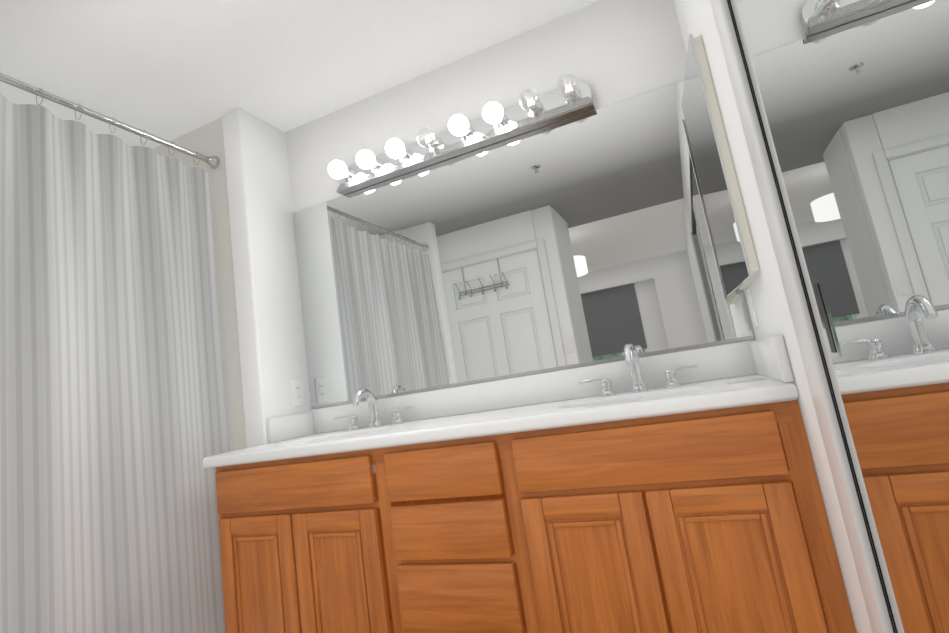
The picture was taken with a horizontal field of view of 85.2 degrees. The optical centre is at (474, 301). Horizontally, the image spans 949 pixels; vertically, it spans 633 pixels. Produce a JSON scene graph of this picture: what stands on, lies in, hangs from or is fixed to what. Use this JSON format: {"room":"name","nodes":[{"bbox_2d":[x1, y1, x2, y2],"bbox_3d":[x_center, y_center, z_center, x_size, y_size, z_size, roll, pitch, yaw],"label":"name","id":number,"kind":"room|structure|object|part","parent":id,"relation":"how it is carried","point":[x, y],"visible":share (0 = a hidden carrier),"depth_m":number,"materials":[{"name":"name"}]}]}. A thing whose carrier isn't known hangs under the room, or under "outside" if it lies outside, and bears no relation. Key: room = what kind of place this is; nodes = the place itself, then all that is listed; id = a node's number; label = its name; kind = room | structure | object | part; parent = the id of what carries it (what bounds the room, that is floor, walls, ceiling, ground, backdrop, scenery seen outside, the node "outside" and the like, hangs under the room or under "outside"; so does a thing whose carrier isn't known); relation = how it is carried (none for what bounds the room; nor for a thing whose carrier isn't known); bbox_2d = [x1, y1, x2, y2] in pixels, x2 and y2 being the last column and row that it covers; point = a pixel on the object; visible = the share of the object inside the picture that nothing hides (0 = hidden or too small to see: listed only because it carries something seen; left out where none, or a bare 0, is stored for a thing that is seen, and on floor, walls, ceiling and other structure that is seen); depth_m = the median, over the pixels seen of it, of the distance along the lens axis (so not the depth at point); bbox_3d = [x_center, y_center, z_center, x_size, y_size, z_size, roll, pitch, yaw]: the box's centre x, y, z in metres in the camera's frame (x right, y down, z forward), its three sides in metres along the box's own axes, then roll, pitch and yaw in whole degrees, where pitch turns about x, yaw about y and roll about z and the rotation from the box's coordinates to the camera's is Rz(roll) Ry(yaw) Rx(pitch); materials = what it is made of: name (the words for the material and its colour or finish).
{"room":"bathroom","nodes":[
{"label":"bathroom","id":0,"kind":"room"},
{"bbox_2d":[153,117,246,451],"bbox_3d":[-1.321,0.418,2.516,0.938,2.358,0.392,-13,-10,22],"label":"wall","id":1,"kind":"structure","parent":0,"point":[207,139],"depth_m":2.27,"materials":[{"name":"white paint"}]},
{"bbox_2d":[205,156,219,168],"bbox_3d":[-1.191,-0.632,2.330,0.060,0.060,0.045,-13,-10,22],"label":"flange","id":2,"kind":"object","parent":1,"relation":"attached to","point":[212,162],"visible":0.9,"depth_m":2.33,"materials":[{"name":"silver metal"}]},
{"bbox_2d":[222,108,313,447],"bbox_3d":[-0.848,0.311,2.316,0.111,2.358,0.408,-13,-10,22],"label":"wall","id":3,"kind":"structure","parent":0,"point":[272,350],"depth_m":2.27,"materials":[{"name":"paint"}]},
{"bbox_2d":[291,379,304,405],"bbox_3d":[-0.778,0.403,2.275,0.008,0.116,0.072,-13,-10,22],"label":"electrical outlet","id":4,"kind":"object","parent":3,"relation":"attached to","point":[297,389],"visible":1,"depth_m":2.27,"materials":[{"name":"white plastic"}]},
{"bbox_2d":[0,0,599,148],"bbox_3d":[-1.577,-1.057,1.333,5.100,0.200,3.200,-13,-10,22],"label":"ceiling","id":5,"kind":"structure","parent":0,"point":[168,70],"depth_m":1.99,"materials":[{"name":"white paint"}]},
{"bbox_2d":[285,0,755,433],"bbox_3d":[0.137,0.117,2.071,1.937,2.358,0.120,-13,-10,22],"label":"wall","id":6,"kind":"structure","parent":0,"point":[609,52],"depth_m":2.11,"materials":[{"name":"paint"}]},
{"bbox_2d":[328,74,594,195],"bbox_3d":[-0.112,-0.668,2.106,1.168,0.114,0.158,-13,-10,22],"label":"sconce","id":7,"kind":"object","parent":6,"relation":"attached to","point":[495,124],"visible":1,"depth_m":2.10,"materials":[{"name":"silver metal"}]},
{"bbox_3d":[-0.597,-0.576,2.271,0.081,0.081,0.098,-13,-10,22],"label":"bulb","id":8,"kind":"part","parent":7,"relation":"part of","materials":[{"name":"white glass"}]},
{"bbox_2d":[342,168,356,183],"bbox_3d":[-0.572,-0.570,2.330,0.066,0.066,0.034,-13,-10,22],"label":"socket","id":9,"kind":"object","parent":7,"relation":"attached to","point":[351,176],"depth_m":2.33,"materials":[{"name":"silver metal"}]},
{"bbox_3d":[-0.463,-0.606,2.217,0.081,0.081,0.098,-13,-10,22],"label":"bulb","id":10,"kind":"part","parent":7,"relation":"part of","materials":[{"name":"white glass"}]},
{"bbox_2d":[369,158,383,173],"bbox_3d":[-0.438,-0.600,2.275,0.066,0.066,0.034,-13,-10,22],"label":"socket","id":11,"kind":"object","parent":7,"relation":"attached to","point":[378,168],"depth_m":2.27,"materials":[{"name":"silver metal"}]},
{"bbox_3d":[-0.328,-0.636,2.162,0.081,0.081,0.098,-13,-10,22],"label":"bulb","id":12,"kind":"part","parent":7,"relation":"part of","materials":[{"name":"white glass"}]},
{"bbox_2d":[398,148,412,163],"bbox_3d":[-0.303,-0.629,2.221,0.066,0.066,0.034,-13,-10,22],"label":"socket","id":13,"kind":"object","parent":7,"relation":"attached to","point":[407,158],"depth_m":2.22,"materials":[{"name":"silver metal"}]},
{"bbox_3d":[-0.194,-0.666,2.108,0.081,0.081,0.098,-13,-10,22],"label":"bulb","id":14,"kind":"part","parent":7,"relation":"part of","materials":[{"name":"clear glass"}]},
{"bbox_2d":[428,137,443,153],"bbox_3d":[-0.169,-0.659,2.166,0.066,0.066,0.034,-13,-10,22],"label":"socket","id":15,"kind":"object","parent":7,"relation":"attached to","point":[438,147],"depth_m":2.16,"materials":[{"name":"silver metal"}]},
{"bbox_3d":[-0.060,-0.696,2.053,0.081,0.081,0.098,-13,-10,22],"label":"bulb","id":16,"kind":"part","parent":7,"relation":"part of","materials":[{"name":"white glass"}]},
{"bbox_2d":[459,125,475,142],"bbox_3d":[-0.035,-0.690,2.112,0.066,0.066,0.034,-13,-10,22],"label":"socket","id":17,"kind":"object","parent":7,"relation":"attached to","point":[470,136],"depth_m":2.11,"materials":[{"name":"silver metal"}]},
{"bbox_3d":[0.075,-0.726,1.999,0.081,0.081,0.098,-13,-10,22],"label":"bulb","id":18,"kind":"part","parent":7,"relation":"part of","materials":[{"name":"white glass"}]},
{"bbox_2d":[492,113,508,130],"bbox_3d":[0.100,-0.720,2.057,0.066,0.066,0.034,-13,-10,22],"label":"socket","id":19,"kind":"object","parent":7,"relation":"attached to","point":[503,125],"depth_m":2.05,"materials":[{"name":"silver metal"}]},
{"bbox_3d":[0.209,-0.756,1.944,0.081,0.081,0.098,-13,-10,22],"label":"bulb","id":20,"kind":"part","parent":7,"relation":"part of","materials":[{"name":"clear glass"}]},
{"bbox_2d":[527,101,544,118],"bbox_3d":[0.234,-0.749,2.003,0.066,0.066,0.034,-13,-10,22],"label":"socket","id":21,"kind":"object","parent":7,"relation":"attached to","point":[538,113],"depth_m":2.00,"materials":[{"name":"silver metal"}]},
{"bbox_3d":[0.343,-0.785,1.890,0.081,0.081,0.098,-13,-10,22],"label":"bulb","id":22,"kind":"part","parent":7,"relation":"part of","materials":[{"name":"clear glass"}]},
{"bbox_2d":[564,87,581,105],"bbox_3d":[0.368,-0.779,1.948,0.066,0.066,0.034,-13,-10,22],"label":"socket","id":23,"kind":"object","parent":7,"relation":"attached to","point":[575,100],"depth_m":1.94,"materials":[{"name":"silver metal"}]},
{"bbox_2d":[293,80,752,405],"bbox_3d":[0.014,-0.156,2.081,1.807,0.924,0.006,-13,-10,22],"label":"wall mirror","id":24,"kind":"object","parent":6,"relation":"attached to","point":[586,237],"visible":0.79,"depth_m":2.01,"materials":[{"name":"clear glass"}]},
{"bbox_2d":[310,341,753,434],"bbox_3d":[0.091,0.361,1.986,1.812,0.109,0.020,-13,-10,22],"label":"backsplash","id":25,"kind":"structure","parent":6,"relation":"attached to","point":[720,361],"depth_m":1.91,"materials":[{"name":"white stone"}]},
{"bbox_2d":[311,335,753,408],"bbox_3d":[0.084,0.300,2.002,1.807,0.012,0.008,-13,-10,22],"label":"channel","id":26,"kind":"object","parent":6,"relation":"attached to","point":[567,366],"visible":1,"depth_m":1.92,"materials":[{"name":"silver metal"}]},
{"bbox_2d":[673,0,871,632],"bbox_3d":[0.789,-0.109,1.333,0.120,2.358,0.760,-13,-10,22],"label":"wall","id":27,"kind":"structure","parent":0,"point":[765,285],"depth_m":1.14,"materials":[{"name":"paint"}]},
{"bbox_2d":[682,33,758,295],"bbox_3d":[0.705,-0.368,1.516,0.056,0.670,0.414,-13,-10,22],"label":"medicine cabinet mirror","id":28,"kind":"object","parent":27,"relation":"attached to","point":[733,243],"visible":1,"depth_m":1.40,"materials":[{"name":"beige mirror"}]},
{"bbox_3d":[0.676,-0.679,1.562,0.018,0.020,0.400,-13,-10,22],"label":"frame","id":29,"kind":"part","parent":28,"relation":"part of","materials":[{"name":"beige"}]},
{"bbox_3d":[0.649,-0.391,1.336,0.018,0.609,0.020,-13,-10,22],"label":"frame","id":30,"kind":"part","parent":28,"relation":"part of","materials":[{"name":"beige"}]},
{"bbox_3d":[0.770,-0.065,1.457,0.018,0.020,0.400,-13,-10,22],"label":"frame","id":31,"kind":"part","parent":28,"relation":"part of","materials":[{"name":"beige"}]},
{"bbox_2d":[746,289,757,327],"bbox_3d":[0.845,0.023,1.574,0.008,0.116,0.072,-13,-10,22],"label":"light switch","id":32,"kind":"object","parent":27,"relation":"attached to","point":[752,310],"visible":1,"depth_m":1.55,"materials":[{"name":"white plastic"}]},
{"bbox_2d":[750,335,793,382],"bbox_3d":[0.792,0.154,1.393,0.020,0.105,0.552,-13,-10,22],"label":"backsplash","id":33,"kind":"structure","parent":27,"relation":"attached to","point":[770,356],"depth_m":1.24,"materials":[{"name":"white stone"}]},
{"bbox_2d":[710,0,892,632],"bbox_3d":[0.604,0.015,0.924,0.054,2.035,0.110,-13,-10,22],"label":"trim","id":34,"kind":"structure","parent":27,"relation":"attached to","point":[865,565],"depth_m":0.90,"materials":[{"name":"paint"}]},
{"bbox_3d":[-1.871,1.205,-0.636,5.100,0.060,6.600,-13,-10,22],"label":"floor","id":35,"kind":"structure","parent":0,"visible":0},
{"bbox_2d":[204,395,855,632],"bbox_3d":[0.072,0.833,1.645,1.788,0.838,0.565,-13,-10,22],"label":"bathroom vanity","id":36,"kind":"object","parent":35,"relation":"on","point":[676,502],"depth_m":1.32,"materials":[{"name":"brown wood"}]},
{"bbox_3d":[-0.722,0.737,1.697,0.201,0.056,0.018,-13,-10,22],"label":"door rail","id":37,"kind":"part","parent":36,"relation":"part of","materials":[{"name":"brown wood"}]},
{"bbox_3d":[-0.682,0.984,1.658,0.253,0.502,0.012,-13,-10,22],"label":"door panel","id":38,"kind":"part","parent":36,"relation":"part of","materials":[{"name":"brown wood"}]},
{"bbox_3d":[-0.560,0.667,1.656,0.620,0.022,0.020,-13,-10,22],"label":"frame","id":39,"kind":"part","parent":36,"relation":"part of","materials":[{"name":"brown wood"}]},
{"bbox_3d":[-0.430,0.672,1.579,0.201,0.056,0.018,-13,-10,22],"label":"door rail","id":40,"kind":"part","parent":36,"relation":"part of","materials":[{"name":"brown wood"}]},
{"bbox_3d":[-0.391,0.919,1.540,0.253,0.502,0.012,-13,-10,22],"label":"door panel","id":41,"kind":"part","parent":36,"relation":"part of","materials":[{"name":"brown wood"}]},
{"bbox_3d":[-0.072,0.635,1.429,0.352,0.146,0.018,-13,-10,22],"label":"drawer","id":42,"kind":"part","parent":36,"relation":"part of","materials":[{"name":"brown wood"}]},
{"bbox_3d":[-0.053,0.715,1.434,0.365,0.022,0.020,-13,-10,22],"label":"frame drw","id":43,"kind":"part","parent":36,"relation":"part of","materials":[{"name":"brown wood"}]},
{"bbox_3d":[-0.044,0.816,1.398,0.352,0.196,0.018,-13,-10,22],"label":"drawer","id":44,"kind":"part","parent":36,"relation":"part of","materials":[{"name":"brown wood"}]},
{"bbox_2d":[202,375,797,466],"bbox_3d":[-0.003,0.429,1.715,1.812,0.086,0.578,-13,-10,22],"label":"countertop","id":45,"kind":"structure","parent":36,"relation":"on","point":[730,390],"depth_m":1.50,"materials":[{"name":"white stone"}]},
{"bbox_2d":[334,388,413,430],"bbox_3d":[-0.435,0.430,2.069,0.384,0.159,0.160,-13,-10,22],"label":"faucet","id":46,"kind":"object","parent":45,"relation":"on","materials":[{"name":"silver metal"}]},
{"bbox_3d":[-0.096,0.484,1.455,0.352,0.137,0.018,-13,-10,22],"label":"drawer","id":47,"kind":"part","parent":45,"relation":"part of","materials":[{"name":"brown wood"}]},
{"bbox_3d":[-0.087,0.423,1.479,1.752,0.045,0.020,-13,-10,22],"label":"frame","id":48,"kind":"part","parent":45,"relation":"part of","materials":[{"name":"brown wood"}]},
{"bbox_2d":[578,344,697,394],"bbox_3d":[0.518,0.217,1.682,0.384,0.159,0.160,-13,-10,22],"label":"faucet","id":49,"kind":"object","parent":45,"relation":"on","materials":[{"name":"silver metal"}]},
{"bbox_3d":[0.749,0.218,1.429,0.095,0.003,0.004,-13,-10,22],"label":"soap dish","id":50,"kind":"part","parent":45,"relation":"part of","materials":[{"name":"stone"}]},
{"bbox_3d":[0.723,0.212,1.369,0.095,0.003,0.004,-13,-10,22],"label":"soap dish","id":51,"kind":"part","parent":45,"relation":"part of","materials":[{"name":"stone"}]},
{"bbox_3d":[0.267,0.516,1.296,0.196,0.056,0.018,-13,-10,22],"label":"door rail","id":52,"kind":"part","parent":36,"relation":"part of","materials":[{"name":"brown wood"}]},
{"bbox_3d":[0.306,0.763,1.257,0.248,0.502,0.012,-13,-10,22],"label":"door panel","id":53,"kind":"part","parent":36,"relation":"part of","materials":[{"name":"brown wood"}]},
{"bbox_3d":[0.413,0.450,1.262,0.635,0.022,0.020,-13,-10,22],"label":"frame","id":54,"kind":"part","parent":36,"relation":"part of","materials":[{"name":"brown wood"}]},
{"bbox_3d":[0.554,0.452,1.179,0.197,0.056,0.018,-13,-10,22],"label":"door rail","id":55,"kind":"part","parent":36,"relation":"part of","materials":[{"name":"brown wood"}]},
{"bbox_3d":[0.594,0.699,1.140,0.249,0.502,0.012,-13,-10,22],"label":"door panel","id":56,"kind":"part","parent":36,"relation":"part of","materials":[{"name":"brown wood"}]},
{"bbox_2d":[727,0,948,632],"bbox_3d":[0.174,-0.070,-0.079,0.026,1.998,2.076,-13,-10,22],"label":"mirror","id":57,"kind":"object","parent":35,"relation":"on","point":[851,100],"visible":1,"depth_m":0.57,"materials":[{"name":"clear glass"}]},
{"bbox_3d":[0.532,0.026,0.783,0.001,0.106,0.026,-13,-10,22],"label":"pull dark","id":58,"kind":"part","parent":57,"relation":"part of","materials":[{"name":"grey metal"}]},
{"bbox_3d":[-1.752,-0.769,1.021,0.060,0.060,0.045,-13,-10,22],"label":"flange","id":59,"kind":"object","parent":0,"visible":0},
{"bbox_2d":[0,73,208,161],"bbox_3d":[-1.472,-0.701,1.675,0.025,0.025,1.471,-13,-10,22],"label":"shower curtain rod","id":60,"kind":"object","parent":59,"relation":"attached to","point":[14,82],"visible":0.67,"depth_m":1.87,"materials":[{"name":"silver metal"}]},
{"bbox_3d":[-1.446,-0.681,1.716,0.040,0.062,0.002,-13,-10,22],"label":"curtain ring","id":61,"kind":"object","parent":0,"visible":0},
{"bbox_2d":[0,93,229,632],"bbox_3d":[-1.287,0.270,1.488,0.056,1.862,1.365,-13,-10,22],"label":"shower curtain","id":62,"kind":"object","parent":61,"relation":"hanging from","point":[114,430],"visible":0.96,"depth_m":1.69,"materials":[{"name":"fabric"}]}
]}

